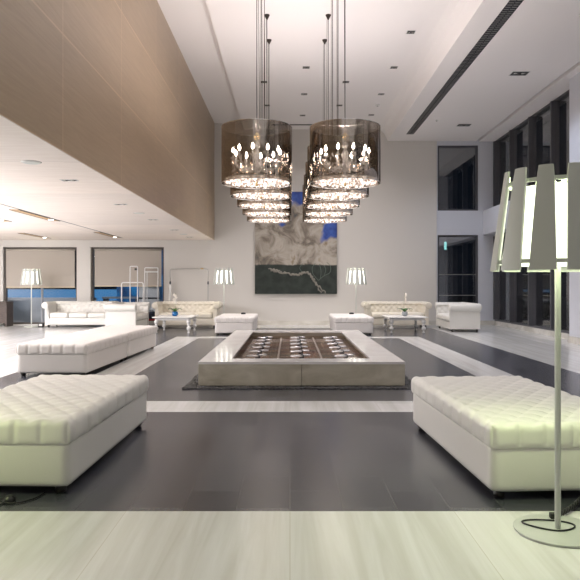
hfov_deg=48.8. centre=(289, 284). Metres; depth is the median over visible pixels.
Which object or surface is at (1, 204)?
ceiling slot
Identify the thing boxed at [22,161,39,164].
speaker grille
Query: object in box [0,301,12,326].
console desk
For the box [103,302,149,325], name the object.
armchair
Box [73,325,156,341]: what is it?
seat cushion
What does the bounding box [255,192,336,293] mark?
picture
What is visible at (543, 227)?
floor lamp
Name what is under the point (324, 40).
chandelier
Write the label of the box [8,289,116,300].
pool water
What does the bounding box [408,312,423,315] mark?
seat cushion
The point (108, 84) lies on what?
wall
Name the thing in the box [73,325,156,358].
tufted ottoman
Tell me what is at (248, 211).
chandelier
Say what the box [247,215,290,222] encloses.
chandelier
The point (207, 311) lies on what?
sofa
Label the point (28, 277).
floor lamp
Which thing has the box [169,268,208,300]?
rail
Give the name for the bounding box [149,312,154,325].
suitcase
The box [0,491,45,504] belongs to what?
power cord
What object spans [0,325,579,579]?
floor
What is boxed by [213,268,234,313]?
floor lamp
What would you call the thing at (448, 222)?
wall
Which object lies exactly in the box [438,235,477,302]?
window
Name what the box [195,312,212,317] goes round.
seat cushion
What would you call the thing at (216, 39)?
ceiling
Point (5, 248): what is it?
window
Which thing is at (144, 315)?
seat cushion
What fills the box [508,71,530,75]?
recessed light
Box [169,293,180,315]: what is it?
potted orchid
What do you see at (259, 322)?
baseboard
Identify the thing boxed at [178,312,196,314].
seat cushion
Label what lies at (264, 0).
chandelier
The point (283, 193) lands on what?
chandelier
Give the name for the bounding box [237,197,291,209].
chandelier
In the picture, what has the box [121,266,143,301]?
luggage trolley
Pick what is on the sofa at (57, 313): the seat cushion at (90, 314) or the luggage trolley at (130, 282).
the seat cushion at (90, 314)
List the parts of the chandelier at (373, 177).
diffuser plate, power cord, lamp shade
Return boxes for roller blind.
[6,249,74,287]
[94,249,161,286]
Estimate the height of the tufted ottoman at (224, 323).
0.468 m
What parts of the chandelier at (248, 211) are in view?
lamp shade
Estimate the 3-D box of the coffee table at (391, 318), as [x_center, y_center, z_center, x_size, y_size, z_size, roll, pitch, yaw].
[3.130,1.080,17.580,1.060,0.440,1.240,0,0,0]
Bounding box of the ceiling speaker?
[21,160,41,164]
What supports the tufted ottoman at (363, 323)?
on the floor
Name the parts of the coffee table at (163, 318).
leg, leg, leg, leg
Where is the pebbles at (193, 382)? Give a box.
[185,374,197,386]
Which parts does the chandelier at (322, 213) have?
lamp shade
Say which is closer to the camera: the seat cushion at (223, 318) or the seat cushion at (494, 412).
the seat cushion at (494, 412)
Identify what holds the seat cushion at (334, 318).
on the tufted ottoman at (363, 323)
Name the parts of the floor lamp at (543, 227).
lamp shade, cord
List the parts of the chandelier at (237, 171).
lamp shade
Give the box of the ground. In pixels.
[115,297,474,302]
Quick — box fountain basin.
[198,330,404,386]
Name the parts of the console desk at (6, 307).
panel, panel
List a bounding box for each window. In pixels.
[4,247,76,323]
[91,247,163,300]
[438,146,477,210]
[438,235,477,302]
[493,90,568,206]
[493,232,568,333]
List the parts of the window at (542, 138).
frame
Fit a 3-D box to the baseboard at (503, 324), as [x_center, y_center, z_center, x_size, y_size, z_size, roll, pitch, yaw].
[6.640,1.230,9.350,0.160,0.140,22.300,0,0,0]
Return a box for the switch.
[3,495,15,503]
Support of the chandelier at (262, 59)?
hanging from the ceiling at (216, 39)
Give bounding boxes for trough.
[9,209,58,220]
[19,233,47,238]
[94,232,119,237]
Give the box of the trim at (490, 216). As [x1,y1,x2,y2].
[483,181,560,234]
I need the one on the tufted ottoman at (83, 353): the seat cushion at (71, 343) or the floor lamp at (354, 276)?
the seat cushion at (71, 343)
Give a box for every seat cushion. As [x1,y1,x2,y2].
[0,374,148,444]
[16,333,127,354]
[50,312,70,317]
[69,312,89,317]
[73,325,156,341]
[88,312,104,317]
[136,313,147,319]
[137,314,142,320]
[160,312,179,314]
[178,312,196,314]
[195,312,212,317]
[214,313,257,322]
[329,314,373,322]
[371,312,388,317]
[387,312,401,314]
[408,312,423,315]
[411,376,579,448]
[437,313,448,319]
[443,314,448,320]
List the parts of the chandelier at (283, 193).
diffuser plate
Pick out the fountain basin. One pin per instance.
(336, 358)
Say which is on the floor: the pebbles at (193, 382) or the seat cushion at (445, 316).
the pebbles at (193, 382)
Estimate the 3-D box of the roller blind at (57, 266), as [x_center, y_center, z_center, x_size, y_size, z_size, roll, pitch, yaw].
[-8.020,-0.522,20.580,2.200,1.245,0.070,0,0,0]
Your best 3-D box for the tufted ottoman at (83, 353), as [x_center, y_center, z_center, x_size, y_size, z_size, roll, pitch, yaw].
[-3.325,1.066,10.000,1.040,0.468,2.040,0,0,2]
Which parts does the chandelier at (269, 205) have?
lamp shade, diffuser plate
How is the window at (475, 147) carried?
in the wall at (448, 222)
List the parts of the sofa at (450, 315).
arm, arm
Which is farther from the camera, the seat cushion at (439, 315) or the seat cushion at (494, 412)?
the seat cushion at (439, 315)
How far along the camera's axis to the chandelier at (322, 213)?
11.71 m
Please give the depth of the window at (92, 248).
20.60 m
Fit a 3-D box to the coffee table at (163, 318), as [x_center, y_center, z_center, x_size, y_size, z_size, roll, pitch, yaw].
[-3.130,1.080,17.580,1.060,0.440,1.240,0,0,0]
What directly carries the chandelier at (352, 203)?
hanging from the ceiling at (216, 39)
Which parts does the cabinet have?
door, door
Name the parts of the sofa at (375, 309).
arm, backrest, arm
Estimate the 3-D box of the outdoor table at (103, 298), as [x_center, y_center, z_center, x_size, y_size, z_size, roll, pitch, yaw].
[-5.750,0.870,21.900,1.200,0.900,0.600,0,0,0]
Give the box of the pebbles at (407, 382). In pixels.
[405,375,410,385]
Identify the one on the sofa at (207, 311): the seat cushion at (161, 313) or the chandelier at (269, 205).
the seat cushion at (161, 313)
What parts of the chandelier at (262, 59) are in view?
power cord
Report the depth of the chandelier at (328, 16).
11.80 m
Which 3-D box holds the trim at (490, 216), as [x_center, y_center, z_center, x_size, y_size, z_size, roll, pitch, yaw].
[6.450,-1.980,7.780,0.520,0.780,25.560,0,0,0]
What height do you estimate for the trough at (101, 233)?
0.016 m
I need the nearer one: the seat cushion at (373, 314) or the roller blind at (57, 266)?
the seat cushion at (373, 314)
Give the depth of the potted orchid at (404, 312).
17.39 m
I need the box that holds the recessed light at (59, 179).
[59,179,78,180]
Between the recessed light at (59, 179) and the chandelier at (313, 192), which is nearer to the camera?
the recessed light at (59, 179)
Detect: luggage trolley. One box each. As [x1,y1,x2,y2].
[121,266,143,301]
[144,267,158,301]
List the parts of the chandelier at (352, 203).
lamp shade, diffuser plate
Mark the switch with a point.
(8, 499)
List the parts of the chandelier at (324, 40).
power cord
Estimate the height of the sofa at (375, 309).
0.780 m
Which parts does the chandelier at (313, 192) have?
diffuser plate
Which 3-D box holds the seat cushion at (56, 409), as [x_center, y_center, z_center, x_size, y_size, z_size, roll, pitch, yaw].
[-1.845,0.916,4.950,1.040,0.168,2.040,0,0,1]
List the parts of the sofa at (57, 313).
arm, backrest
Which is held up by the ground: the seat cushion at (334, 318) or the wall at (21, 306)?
the wall at (21, 306)
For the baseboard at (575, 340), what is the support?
attached to the wall at (574, 82)
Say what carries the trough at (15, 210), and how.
attached to the ceiling at (87, 202)
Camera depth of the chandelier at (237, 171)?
9.09 m
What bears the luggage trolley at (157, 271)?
on the floor
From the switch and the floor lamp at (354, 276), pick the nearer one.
the switch
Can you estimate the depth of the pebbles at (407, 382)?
8.43 m
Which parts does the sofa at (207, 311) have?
arm, backrest, arm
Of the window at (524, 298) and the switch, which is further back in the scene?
the window at (524, 298)
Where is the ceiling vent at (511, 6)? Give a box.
[407,0,523,133]
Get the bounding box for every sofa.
[41,301,118,326]
[151,301,222,327]
[361,301,431,326]
[435,302,481,331]
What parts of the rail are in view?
rail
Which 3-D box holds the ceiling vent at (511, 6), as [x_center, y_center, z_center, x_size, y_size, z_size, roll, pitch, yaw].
[3.665,-4.595,11.780,0.220,0.010,15.560,0,0,0]
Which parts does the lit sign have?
post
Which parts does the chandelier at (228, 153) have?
lamp shade, diffuser plate, power cord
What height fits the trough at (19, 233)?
0.016 m
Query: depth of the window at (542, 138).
17.29 m
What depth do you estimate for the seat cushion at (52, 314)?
19.34 m
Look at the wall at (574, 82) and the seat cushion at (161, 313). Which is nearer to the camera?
the wall at (574, 82)
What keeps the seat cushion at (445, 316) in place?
on the sofa at (450, 315)
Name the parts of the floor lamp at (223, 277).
lamp shade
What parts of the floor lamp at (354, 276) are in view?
lamp shade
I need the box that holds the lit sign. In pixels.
[444,242,446,301]
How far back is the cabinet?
20.98 m
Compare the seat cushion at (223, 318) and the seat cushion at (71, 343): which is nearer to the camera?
the seat cushion at (71, 343)
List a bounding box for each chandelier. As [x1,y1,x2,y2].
[221,0,291,188]
[230,185,291,200]
[235,141,278,174]
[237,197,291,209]
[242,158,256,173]
[242,207,290,216]
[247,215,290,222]
[261,0,267,173]
[262,59,262,120]
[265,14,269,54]
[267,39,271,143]
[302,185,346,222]
[304,174,352,216]
[305,162,359,209]
[307,141,368,200]
[310,0,380,188]
[322,39,326,170]
[323,14,334,175]
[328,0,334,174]
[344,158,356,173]
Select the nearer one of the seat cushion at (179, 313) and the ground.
the seat cushion at (179, 313)
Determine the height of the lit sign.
2.950 m
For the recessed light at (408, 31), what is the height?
0.012 m
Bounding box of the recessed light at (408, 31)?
[406,30,415,33]
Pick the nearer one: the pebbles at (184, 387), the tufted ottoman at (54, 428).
the tufted ottoman at (54, 428)
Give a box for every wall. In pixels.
[0,0,213,239]
[0,123,436,324]
[8,298,95,321]
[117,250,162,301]
[437,139,494,320]
[569,72,579,337]
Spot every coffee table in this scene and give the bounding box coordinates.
[152,315,197,332]
[382,315,427,332]
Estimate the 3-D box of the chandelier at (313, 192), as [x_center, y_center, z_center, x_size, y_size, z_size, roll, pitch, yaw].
[0.705,-3.112,9.400,0.905,3.715,0.905,0,0,-16]
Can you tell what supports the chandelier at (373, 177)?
hanging from the ceiling at (216, 39)
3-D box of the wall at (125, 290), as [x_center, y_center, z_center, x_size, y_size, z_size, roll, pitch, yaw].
[-4.500,0.000,24.100,4.000,2.600,0.200,0,0,0]
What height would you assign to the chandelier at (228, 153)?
3.715 m
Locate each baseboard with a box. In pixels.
[0,321,494,324]
[495,321,568,338]
[568,336,579,344]
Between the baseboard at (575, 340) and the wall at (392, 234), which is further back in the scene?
the wall at (392, 234)
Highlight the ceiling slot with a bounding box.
[1,204,121,237]
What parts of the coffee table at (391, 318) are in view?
leg, leg, leg, leg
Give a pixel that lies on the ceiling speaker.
(32, 162)
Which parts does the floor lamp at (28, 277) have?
lamp shade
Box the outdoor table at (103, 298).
[102,297,138,301]
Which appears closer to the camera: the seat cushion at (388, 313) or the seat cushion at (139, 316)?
the seat cushion at (139, 316)
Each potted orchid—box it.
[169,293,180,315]
[398,293,412,315]
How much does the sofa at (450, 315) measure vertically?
0.780 m
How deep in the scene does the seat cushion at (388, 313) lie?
19.20 m
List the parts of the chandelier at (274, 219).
lamp shade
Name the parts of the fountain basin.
float dish, divider rail, float dish, float dish, divider rail, float dish, float dish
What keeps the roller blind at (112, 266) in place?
attached to the window at (92, 248)
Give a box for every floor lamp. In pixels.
[20,269,42,326]
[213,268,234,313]
[345,268,366,313]
[490,162,579,547]
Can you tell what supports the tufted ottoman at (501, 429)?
on the floor
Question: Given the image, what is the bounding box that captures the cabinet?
[139,287,161,311]
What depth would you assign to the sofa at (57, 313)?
19.37 m
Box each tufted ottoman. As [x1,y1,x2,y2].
[0,374,148,492]
[16,333,127,375]
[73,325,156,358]
[214,313,257,334]
[329,314,373,334]
[411,376,579,497]
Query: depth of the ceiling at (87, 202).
11.08 m
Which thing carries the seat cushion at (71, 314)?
on the sofa at (57, 313)
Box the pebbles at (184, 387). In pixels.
[182,386,410,388]
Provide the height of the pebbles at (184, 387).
0.034 m
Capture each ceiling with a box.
[0,115,212,239]
[157,0,579,141]

